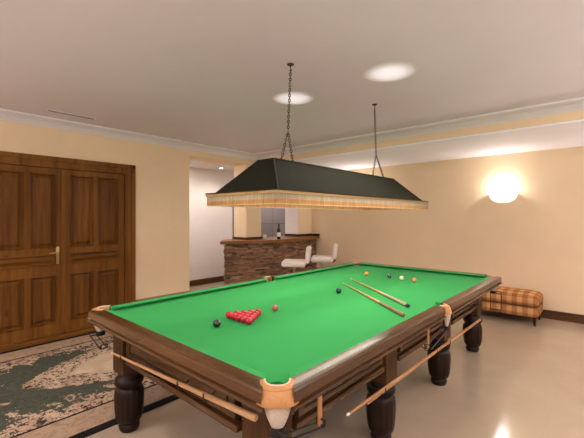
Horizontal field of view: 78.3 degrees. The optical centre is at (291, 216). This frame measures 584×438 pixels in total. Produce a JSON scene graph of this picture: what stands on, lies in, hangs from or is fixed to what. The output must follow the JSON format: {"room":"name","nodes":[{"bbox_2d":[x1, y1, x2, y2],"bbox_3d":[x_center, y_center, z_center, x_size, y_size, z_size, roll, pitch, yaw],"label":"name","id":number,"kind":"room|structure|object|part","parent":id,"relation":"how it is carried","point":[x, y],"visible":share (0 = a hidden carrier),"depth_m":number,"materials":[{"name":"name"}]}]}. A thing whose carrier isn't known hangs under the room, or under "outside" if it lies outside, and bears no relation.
{"room":"games hall","nodes":[
{"label":"games hall","id":0,"kind":"room"},
{"bbox_2d":[0,120,255,344],"bbox_3d":[-3.098,0.169,5.007,0.400,2.850,10.560,0,0,42],"label":"wall","id":1,"kind":"structure","parent":0,"point":[162,172],"depth_m":5.67,"materials":[{"name":"beige paint"}]},
{"bbox_2d":[0,151,135,352],"bbox_3d":[-3.026,0.406,4.757,0.160,2.375,1.920,0,0,42],"label":"door","id":2,"kind":"structure","parent":1,"relation":"in","point":[68,225],"depth_m":4.75,"materials":[{"name":"brown wood"}]},
{"bbox_3d":[-3.431,-0.076,4.350,0.045,0.970,0.290,0,0,42],"label":"panel","id":3,"kind":"part","parent":2,"relation":"part of","materials":[{"name":"brown wood"}]},
{"bbox_3d":[-3.431,1.079,4.350,0.045,0.630,0.290,0,0,42],"label":"panel","id":4,"kind":"part","parent":2,"relation":"part of","materials":[{"name":"brown wood"}]},
{"bbox_3d":[-3.316,0.564,4.479,0.045,0.150,0.636,0,0,42],"label":"panel","id":5,"kind":"part","parent":2,"relation":"part of","materials":[{"name":"brown wood"}]},
{"bbox_3d":[-3.202,-0.076,4.608,0.045,0.970,0.290,0,0,42],"label":"panel","id":6,"kind":"part","parent":2,"relation":"part of","materials":[{"name":"brown wood"}]},
{"bbox_3d":[-3.202,1.079,4.608,0.045,0.630,0.290,0,0,42],"label":"panel","id":7,"kind":"part","parent":2,"relation":"part of","materials":[{"name":"brown wood"}]},
{"bbox_3d":[-3.090,0.509,4.667,0.064,0.230,0.122,0,0,42],"label":"handle","id":8,"kind":"part","parent":2,"relation":"part of","materials":[{"name":"gold metal"}]},
{"bbox_3d":[-2.900,-0.076,4.948,0.045,0.970,0.290,0,0,42],"label":"panel","id":9,"kind":"part","parent":2,"relation":"part of","materials":[{"name":"brown wood"}]},
{"bbox_3d":[-2.900,1.079,4.948,0.045,0.630,0.290,0,0,42],"label":"panel","id":10,"kind":"part","parent":2,"relation":"part of","materials":[{"name":"brown wood"}]},
{"bbox_3d":[-2.785,0.564,5.077,0.045,0.150,0.636,0,0,42],"label":"panel","id":11,"kind":"part","parent":2,"relation":"part of","materials":[{"name":"brown wood"}]},
{"bbox_3d":[-2.670,-0.076,5.206,0.045,0.970,0.290,0,0,42],"label":"panel","id":12,"kind":"part","parent":2,"relation":"part of","materials":[{"name":"brown wood"}]},
{"bbox_3d":[-2.670,1.079,5.206,0.045,0.630,0.290,0,0,42],"label":"panel","id":13,"kind":"part","parent":2,"relation":"part of","materials":[{"name":"brown wood"}]},
{"bbox_2d":[0,108,256,160],"bbox_3d":[-3.526,-1.206,4.111,0.150,0.100,8.650,0,0,42],"label":"trim","id":14,"kind":"structure","parent":1,"relation":"attached to","point":[7,115],"depth_m":5.15,"materials":[{"name":"white paint"}]},
{"bbox_2d":[255,97,583,159],"bbox_3d":[2.383,-1.214,4.499,8.470,0.085,0.220,0,0,42],"label":"trim","id":15,"kind":"structure","parent":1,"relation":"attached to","point":[576,104],"depth_m":4.78,"materials":[{"name":"white paint"}]},
{"bbox_2d":[189,167,233,280],"bbox_3d":[-1.809,0.169,8.838,0.100,2.850,7.000,0,0,42],"label":"wall","id":16,"kind":"structure","parent":0,"point":[208,225],"depth_m":8.51,"materials":[{"name":"white paint"}]},
{"bbox_2d":[189,276,223,286],"bbox_3d":[-1.631,1.526,8.948,0.020,0.135,6.400,0,0,42],"label":"baseboard","id":17,"kind":"structure","parent":16,"relation":"attached to","point":[219,278],"depth_m":8.48,"materials":[{"name":"brown wood"}]},
{"bbox_2d":[233,207,284,236],"bbox_3d":[-0.605,-0.021,10.109,0.012,1.370,2.700,0,0,42],"label":"wall tiles","id":18,"kind":"structure","parent":16,"relation":"attached to","point":[270,217],"depth_m":10.13,"materials":[{"name":"grey tile"}]},
{"bbox_2d":[189,160,233,171],"bbox_3d":[-1.141,-1.176,8.513,1.330,0.100,6.400,0,0,42],"label":"ceiling","id":19,"kind":"structure","parent":0,"point":[193,164],"depth_m":8.04,"materials":[{"name":"white paint"}]},
{"bbox_2d":[285,208,297,233],"bbox_3d":[-0.015,-0.326,8.509,0.398,1.460,0.010,0,0,42],"label":"wall reveal","id":20,"kind":"structure","parent":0,"point":[291,215],"depth_m":8.50,"materials":[{"name":"white paint"}]},
{"bbox_2d":[0,0,583,153],"bbox_3d":[-0.566,-1.316,1.481,8.870,0.120,8.650,0,0,42],"label":"ceiling","id":21,"kind":"structure","parent":0,"point":[205,72],"depth_m":2.88,"materials":[{"name":"paint"}]},
{"bbox_2d":[45,109,95,119],"bbox_3d":[-2.716,-1.250,4.414,0.100,0.012,0.540,0,0,42],"label":"ceiling vent","id":22,"kind":"object","parent":21,"relation":"in","point":[46,110],"visible":1,"depth_m":4.39,"materials":[{"name":"white metal"}]},
{"bbox_2d":[271,91,314,104],"bbox_3d":[0.012,-1.253,3.810,0.466,0.007,0.466,0,0,42],"label":"recessed light","id":23,"kind":"object","parent":21,"relation":"in","point":[297,97],"visible":0.93,"depth_m":3.79,"materials":[{"name":"glass"}]},
{"bbox_2d":[205,63,428,209],"bbox_3d":[0.456,-0.669,3.482,0.780,1.175,2.536,0,0,42],"label":"light","id":24,"kind":"object","parent":21,"relation":"hanging from","point":[270,182],"visible":1,"depth_m":2.82,"materials":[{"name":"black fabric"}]},
{"bbox_3d":[-0.040,-0.826,2.924,0.019,0.775,0.160,0,0,42],"label":"chain","id":25,"kind":"part","parent":24,"relation":"part of","materials":[{"name":"brown metal"}]},
{"bbox_3d":[0.456,-0.301,3.482,0.762,0.267,2.518,0,0,42],"label":"lamp shade","id":26,"kind":"part","parent":24,"relation":"part of","materials":[{"name":"green leather"}]},
{"bbox_3d":[0.981,-0.826,4.073,0.020,0.775,0.275,0,0,42],"label":"chain","id":27,"kind":"part","parent":24,"relation":"part of","materials":[{"name":"brown metal"}]},
{"bbox_2d":[363,61,417,82],"bbox_3d":[0.852,-1.253,3.130,0.466,0.007,0.466,0,0,42],"label":"recessed light","id":28,"kind":"object","parent":21,"relation":"in","point":[394,71],"visible":1,"depth_m":3.11,"materials":[{"name":"glass"}]},
{"bbox_2d":[298,209,311,233],"bbox_3d":[0.191,-0.231,8.740,0.400,1.650,0.610,0,0,42],"label":"wall pier","id":29,"kind":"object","parent":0,"point":[304,215],"depth_m":8.57,"materials":[{"name":"beige paint"}]},
{"bbox_2d":[86,281,583,437],"bbox_3d":[-0.092,1.644,3.768,11.200,0.100,12.700,0,0,42],"label":"floor","id":30,"kind":"structure","parent":0,"point":[523,380],"depth_m":3.15,"materials":[{"name":"beige tile"}]},
{"bbox_2d":[0,331,178,437],"bbox_3d":[-1.765,1.587,4.144,2.480,0.012,3.900,0,0,42],"label":"rug","id":31,"kind":"object","parent":30,"relation":"on","point":[61,388],"visible":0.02,"depth_m":3.25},
{"bbox_2d":[220,234,319,283],"bbox_3d":[-0.427,1.001,7.754,0.845,1.185,2.701,0,0,42],"label":"bar counter","id":32,"kind":"object","parent":30,"relation":"on","point":[246,258],"depth_m":7.20,"materials":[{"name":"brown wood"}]},
{"bbox_2d":[234,164,260,236],"bbox_3d":[-0.924,-0.296,7.470,0.380,1.520,0.410,0,0,42],"label":"wall pillar","id":33,"kind":"structure","parent":32,"relation":"on","point":[247,220],"depth_m":7.33,"materials":[{"name":"beige paint"}]},
{"bbox_3d":[-0.924,0.439,7.464,0.428,0.050,0.460,0,0,42],"label":"pillar trim","id":34,"kind":"part","parent":32,"relation":"part of","materials":[{"name":"brown wood"}]},
{"bbox_2d":[277,224,280,238],"bbox_3d":[-0.274,0.305,7.434,0.078,0.318,0.078,0,0,42],"label":"wine bottle","id":35,"kind":"object","parent":32,"relation":"on","point":[278,229],"visible":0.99,"depth_m":7.41,"materials":[{"name":"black glass"}]},
{"bbox_2d":[87,262,501,437],"bbox_3d":[0.456,1.142,3.482,2.090,0.904,3.853,0,0,42],"label":"table","id":36,"kind":"object","parent":30,"relation":"on","point":[321,345],"visible":0.94,"depth_m":2.47,"materials":[{"name":"green fabric"}]},
{"bbox_2d":[96,331,104,335],"bbox_3d":[-1.461,0.885,2.735,0.067,0.033,0.066,0,0,42],"label":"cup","id":37,"kind":"object","parent":36,"relation":"on","point":[98,333],"depth_m":2.71,"materials":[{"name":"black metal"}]},
{"bbox_3d":[-1.226,1.371,2.703,0.206,0.445,0.206,0,0,42],"label":"leg","id":38,"kind":"part","parent":36,"relation":"part of","materials":[{"name":"brown wood"}]},
{"bbox_3d":[-0.793,0.747,2.076,1.872,0.100,0.092,0,0,42],"label":"rail","id":39,"kind":"part","parent":36,"relation":"part of","materials":[{"name":"brown wood"}]},
{"bbox_3d":[-0.725,0.891,2.152,1.200,0.194,0.013,0,0,42],"label":"apron panel","id":40,"kind":"part","parent":36,"relation":"part of","materials":[{"name":"brown wood"}]},
{"bbox_3d":[-0.909,0.747,3.429,0.092,0.100,1.770,0,0,42],"label":"rail","id":41,"kind":"part","parent":36,"relation":"part of","materials":[{"name":"green fabric"}]},
{"bbox_3d":[-0.714,1.030,2.165,1.240,0.037,0.054,0,0,42],"label":"apron moulding","id":42,"kind":"part","parent":36,"relation":"part of","materials":[{"name":"brown wood"}]},
{"bbox_2d":[111,352,257,421],"bbox_3d":[-0.730,0.933,2.088,1.534,0.120,0.031,0,0,42],"label":"cue","id":43,"kind":"object","parent":36,"relation":"hanging from","point":[243,412],"visible":1,"depth_m":1.81,"materials":[{"name":"brown wood"}]},
{"bbox_2d":[105,310,264,378],"bbox_3d":[-0.746,0.715,2.129,1.726,0.036,0.050,0,0,42],"label":"cushion","id":44,"kind":"object","parent":36,"relation":"on","point":[240,367],"depth_m":1.91,"materials":[{"name":"green fabric"}]},
{"bbox_2d":[110,278,267,310],"bbox_3d":[-0.833,0.715,3.407,0.050,0.036,1.692,0,0,42],"label":"cushion","id":45,"kind":"object","parent":36,"relation":"on","point":[180,296],"depth_m":3.24,"materials":[{"name":"green fabric"}]},
{"bbox_2d":[213,319,220,327],"bbox_3d":[-0.498,0.707,2.377,0.053,0.053,0.053,0,0,42],"label":"ball","id":46,"kind":"object","parent":36,"relation":"on","point":[216,323],"visible":1,"depth_m":2.36,"materials":[{"name":"black plastic"}]},
{"bbox_2d":[226,311,231,318],"bbox_3d":[-0.452,0.707,2.582,0.053,0.053,0.053,0,0,42],"label":"ball","id":47,"kind":"object","parent":36,"relation":"on","point":[228,313],"visible":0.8,"depth_m":2.56,"materials":[{"name":"red plastic"}]},
{"bbox_2d":[230,313,236,319],"bbox_3d":[-0.412,0.707,2.547,0.053,0.053,0.053,0,0,42],"label":"ball","id":48,"kind":"object","parent":36,"relation":"on","point":[232,316],"visible":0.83,"depth_m":2.53,"materials":[{"name":"red plastic"}]},
{"bbox_2d":[235,314,241,321],"bbox_3d":[-0.372,0.707,2.512,0.053,0.053,0.053,0,0,42],"label":"ball","id":49,"kind":"object","parent":36,"relation":"on","point":[237,317],"visible":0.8,"depth_m":2.49,"materials":[{"name":"red plastic"}]},
{"bbox_2d":[240,315,246,322],"bbox_3d":[-0.333,0.707,2.476,0.053,0.053,0.053,0,0,42],"label":"ball","id":50,"kind":"object","parent":36,"relation":"on","point":[242,318],"visible":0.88,"depth_m":2.46,"materials":[{"name":"red plastic"}]},
{"bbox_2d":[245,317,252,324],"bbox_3d":[-0.293,0.707,2.441,0.053,0.053,0.053,0,0,42],"label":"ball","id":51,"kind":"object","parent":36,"relation":"on","point":[248,320],"visible":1,"depth_m":2.42,"materials":[{"name":"red plastic"}]},
{"bbox_2d":[272,304,277,310],"bbox_3d":[-0.132,0.707,2.782,0.053,0.053,0.053,0,0,42],"label":"ball","id":52,"kind":"object","parent":36,"relation":"on","point":[274,307],"visible":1,"depth_m":2.76,"materials":[{"name":"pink plastic"}]},
{"bbox_2d":[270,425,285,437],"bbox_3d":[-0.060,0.885,1.490,0.067,0.033,0.066,0,0,42],"label":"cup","id":53,"kind":"object","parent":36,"relation":"on","point":[275,431],"depth_m":1.46,"materials":[{"name":"metal"}]},
{"bbox_3d":[0.348,0.747,4.844,0.092,0.100,1.770,0,0,42],"label":"rail","id":54,"kind":"part","parent":36,"relation":"part of","materials":[{"name":"green fabric"}]},
{"bbox_2d":[275,263,353,279],"bbox_3d":[0.379,0.715,4.771,0.050,0.036,1.692,0,0,42],"label":"cushion","id":55,"kind":"object","parent":36,"relation":"on","point":[331,268],"depth_m":4.64,"materials":[{"name":"green fabric"}]},
{"bbox_3d":[0.305,1.030,2.105,0.054,0.037,0.910,0,0,42],"label":"apron moulding","id":56,"kind":"part","parent":36,"relation":"part of","materials":[{"name":"brown wood"}]},
{"bbox_3d":[0.318,0.891,2.094,0.013,0.194,0.870,0,0,42],"label":"apron panel","id":57,"kind":"part","parent":36,"relation":"part of","materials":[{"name":"brown wood"}]},
{"bbox_2d":[289,306,432,377],"bbox_3d":[0.534,0.715,2.193,0.050,0.036,1.692,0,0,42],"label":"cushion","id":58,"kind":"object","parent":36,"relation":"on","point":[296,373],"depth_m":1.94,"materials":[{"name":"green fabric"}]},
{"bbox_3d":[0.564,0.747,2.120,0.092,0.100,1.770,0,0,42],"label":"rail","id":59,"kind":"part","parent":36,"relation":"part of","materials":[{"name":"brown wood"}]},
{"bbox_2d":[343,283,404,316],"bbox_3d":[0.690,0.723,3.267,0.028,0.028,1.327,0,0,-11],"label":"cue","id":60,"kind":"object","parent":36,"relation":"on","point":[400,313],"visible":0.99,"depth_m":2.95,"materials":[{"name":"brown wood"}]},
{"bbox_2d":[351,279,409,306],"bbox_3d":[0.816,0.723,3.547,0.028,0.028,1.336,0,0,-11],"label":"cue","id":61,"kind":"object","parent":36,"relation":"on","point":[380,292],"visible":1,"depth_m":3.23,"materials":[{"name":"brown wood"}]},
{"bbox_3d":[0.637,1.371,2.572,0.206,0.445,0.206,0,0,42],"label":"leg","id":62,"kind":"part","parent":36,"relation":"part of","materials":[{"name":"brown wood"}]},
{"bbox_2d":[366,332,459,404],"bbox_3d":[1.035,1.100,2.771,0.021,0.021,1.795,0,0,42],"label":"stick","id":63,"kind":"object","parent":36,"relation":"hanging from","point":[389,387],"visible":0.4,"depth_m":2.31,"materials":[{"name":"brown wood"}]},
{"bbox_2d":[346,319,480,415],"bbox_3d":[1.149,1.076,2.862,0.024,0.025,2.584,0,-1,42],"label":"long cue","id":64,"kind":"object","parent":36,"relation":"hanging from","point":[478,320],"visible":1,"depth_m":2.49,"materials":[{"name":"brown wood"}]},
{"bbox_3d":[1.069,1.030,2.965,0.054,0.037,0.930,0,0,42],"label":"apron moulding","id":65,"kind":"part","parent":36,"relation":"part of","materials":[{"name":"brown wood"}]},
{"bbox_3d":[1.081,0.891,2.954,0.013,0.194,0.890,0,0,42],"label":"apron panel","id":66,"kind":"part","parent":36,"relation":"part of","materials":[{"name":"brown wood"}]},
{"bbox_2d":[360,263,485,277],"bbox_3d":[1.658,0.715,4.835,1.726,0.036,0.050,0,0,42],"label":"cushion","id":67,"kind":"object","parent":36,"relation":"on","point":[441,272],"depth_m":4.74,"materials":[{"name":"green fabric"}]},
{"bbox_3d":[1.705,0.747,4.888,1.872,0.100,0.092,0,0,42],"label":"rail","id":68,"kind":"part","parent":36,"relation":"part of","materials":[{"name":"green fabric"}]},
{"bbox_3d":[1.408,1.371,3.439,0.206,0.445,0.206,0,0,42],"label":"leg","id":69,"kind":"part","parent":36,"relation":"part of","materials":[{"name":"brown wood"}]},
{"bbox_2d":[435,277,489,305],"bbox_3d":[1.745,0.715,3.557,0.050,0.036,1.692,0,0,42],"label":"cushion","id":70,"kind":"object","parent":36,"relation":"on","point":[440,302],"depth_m":3.33,"materials":[{"name":"green fabric"}]},
{"bbox_3d":[1.839,0.891,3.806,0.013,0.194,0.850,0,0,42],"label":"apron panel","id":71,"kind":"part","parent":36,"relation":"part of","materials":[{"name":"brown wood"}]},
{"bbox_3d":[1.826,1.030,3.817,0.054,0.037,0.890,0,0,42],"label":"apron moulding","id":72,"kind":"part","parent":36,"relation":"part of","materials":[{"name":"brown wood"}]},
{"bbox_3d":[1.821,0.747,3.536,0.092,0.100,1.770,0,0,42],"label":"rail","id":73,"kind":"part","parent":36,"relation":"part of","materials":[{"name":"brown wood"}]},
{"bbox_3d":[2.152,1.371,4.277,0.206,0.445,0.206,0,0,42],"label":"leg","id":74,"kind":"part","parent":36,"relation":"part of","materials":[{"name":"brown wood"}]},
{"bbox_2d":[281,246,311,271],"bbox_3d":[0.088,1.071,6.654,0.534,1.045,0.420,0,0,6],"label":"bar stool","id":75,"kind":"object","parent":30,"relation":"on","point":[294,263],"visible":0.6,"depth_m":6.46,"materials":[{"name":"white leather"}]},
{"bbox_3d":[0.042,0.859,6.659,0.440,0.115,0.420,0,0,6],"label":"seat","id":76,"kind":"part","parent":75,"relation":"part of","materials":[{"name":"white leather"}]},
{"bbox_3d":[0.300,0.699,6.632,0.109,0.300,0.380,0,0,6],"label":"backrest","id":77,"kind":"part","parent":75,"relation":"part of","materials":[{"name":"white leather"}]},
{"bbox_2d":[311,243,337,266],"bbox_3d":[0.660,1.071,7.297,0.534,1.045,0.420,0,0,6],"label":"bar stool","id":78,"kind":"object","parent":30,"relation":"on","point":[322,259],"visible":0.68,"depth_m":7.11,"materials":[{"name":"white leather"}]},
{"bbox_3d":[0.613,0.859,7.302,0.440,0.115,0.420,0,0,6],"label":"seat","id":79,"kind":"part","parent":78,"relation":"part of","materials":[{"name":"white leather"}]},
{"bbox_3d":[0.871,0.699,7.275,0.109,0.300,0.380,0,0,6],"label":"backrest","id":80,"kind":"part","parent":78,"relation":"part of","materials":[{"name":"white leather"}]},
{"bbox_2d":[482,286,542,326],"bbox_3d":[3.336,1.362,5.700,1.032,0.466,0.552,0,0,42],"label":"ottoman","id":81,"kind":"object","parent":30,"relation":"on","point":[515,301],"visible":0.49,"depth_m":5.38,"materials":[{"name":"fabric"}]},
{"bbox_2d":[482,286,542,306],"bbox_3d":[3.336,1.222,5.700,1.032,0.187,0.552,0,0,42],"label":"cushion","id":82,"kind":"object","parent":81,"relation":"on","point":[511,297],"depth_m":5.40,"materials":[{"name":"fabric"}]},
{"bbox_2d":[260,110,583,159],"bbox_3d":[2.941,-1.224,5.428,8.870,0.305,1.910,0,0,42],"label":"beam","id":83,"kind":"structure","parent":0,"point":[575,115],"depth_m":4.82,"materials":[{"name":"beige paint"}]},
{"bbox_2d":[290,119,583,169],"bbox_3d":[2.927,-1.062,5.413,8.870,0.021,1.850,0,0,42],"label":"ceiling","id":84,"kind":"structure","parent":0,"point":[567,134],"depth_m":5.44,"materials":[{"name":"white paint"}]},
{"bbox_2d":[312,146,583,314],"bbox_3d":[3.679,0.169,5.996,8.520,2.850,0.120,0,0,42],"label":"wall","id":85,"kind":"structure","parent":0,"point":[534,240],"depth_m":6.20,"materials":[{"name":"beige paint"}]},
{"bbox_2d":[489,187,517,202],"bbox_3d":[3.493,-0.362,5.967,0.418,0.252,0.171,0,0,42],"label":"wall sconce","id":86,"kind":"object","parent":85,"relation":"attached to","point":[501,197],"visible":1,"depth_m":5.92,"materials":[{"name":"white glass"}]},
{"bbox_3d":[3.492,-0.314,5.967,0.418,0.156,0.170,0,0,42],"label":"lamp shade","id":87,"kind":"part","parent":86,"relation":"part of","materials":[{"name":"white glass"}]},
{"bbox_2d":[540,309,583,323],"bbox_3d":[3.651,1.526,5.927,8.470,0.135,0.020,0,0,42],"label":"baseboard","id":88,"kind":"structure","parent":85,"relation":"attached to","point":[549,314],"depth_m":5.48,"materials":[{"name":"brown wood"}]}
]}

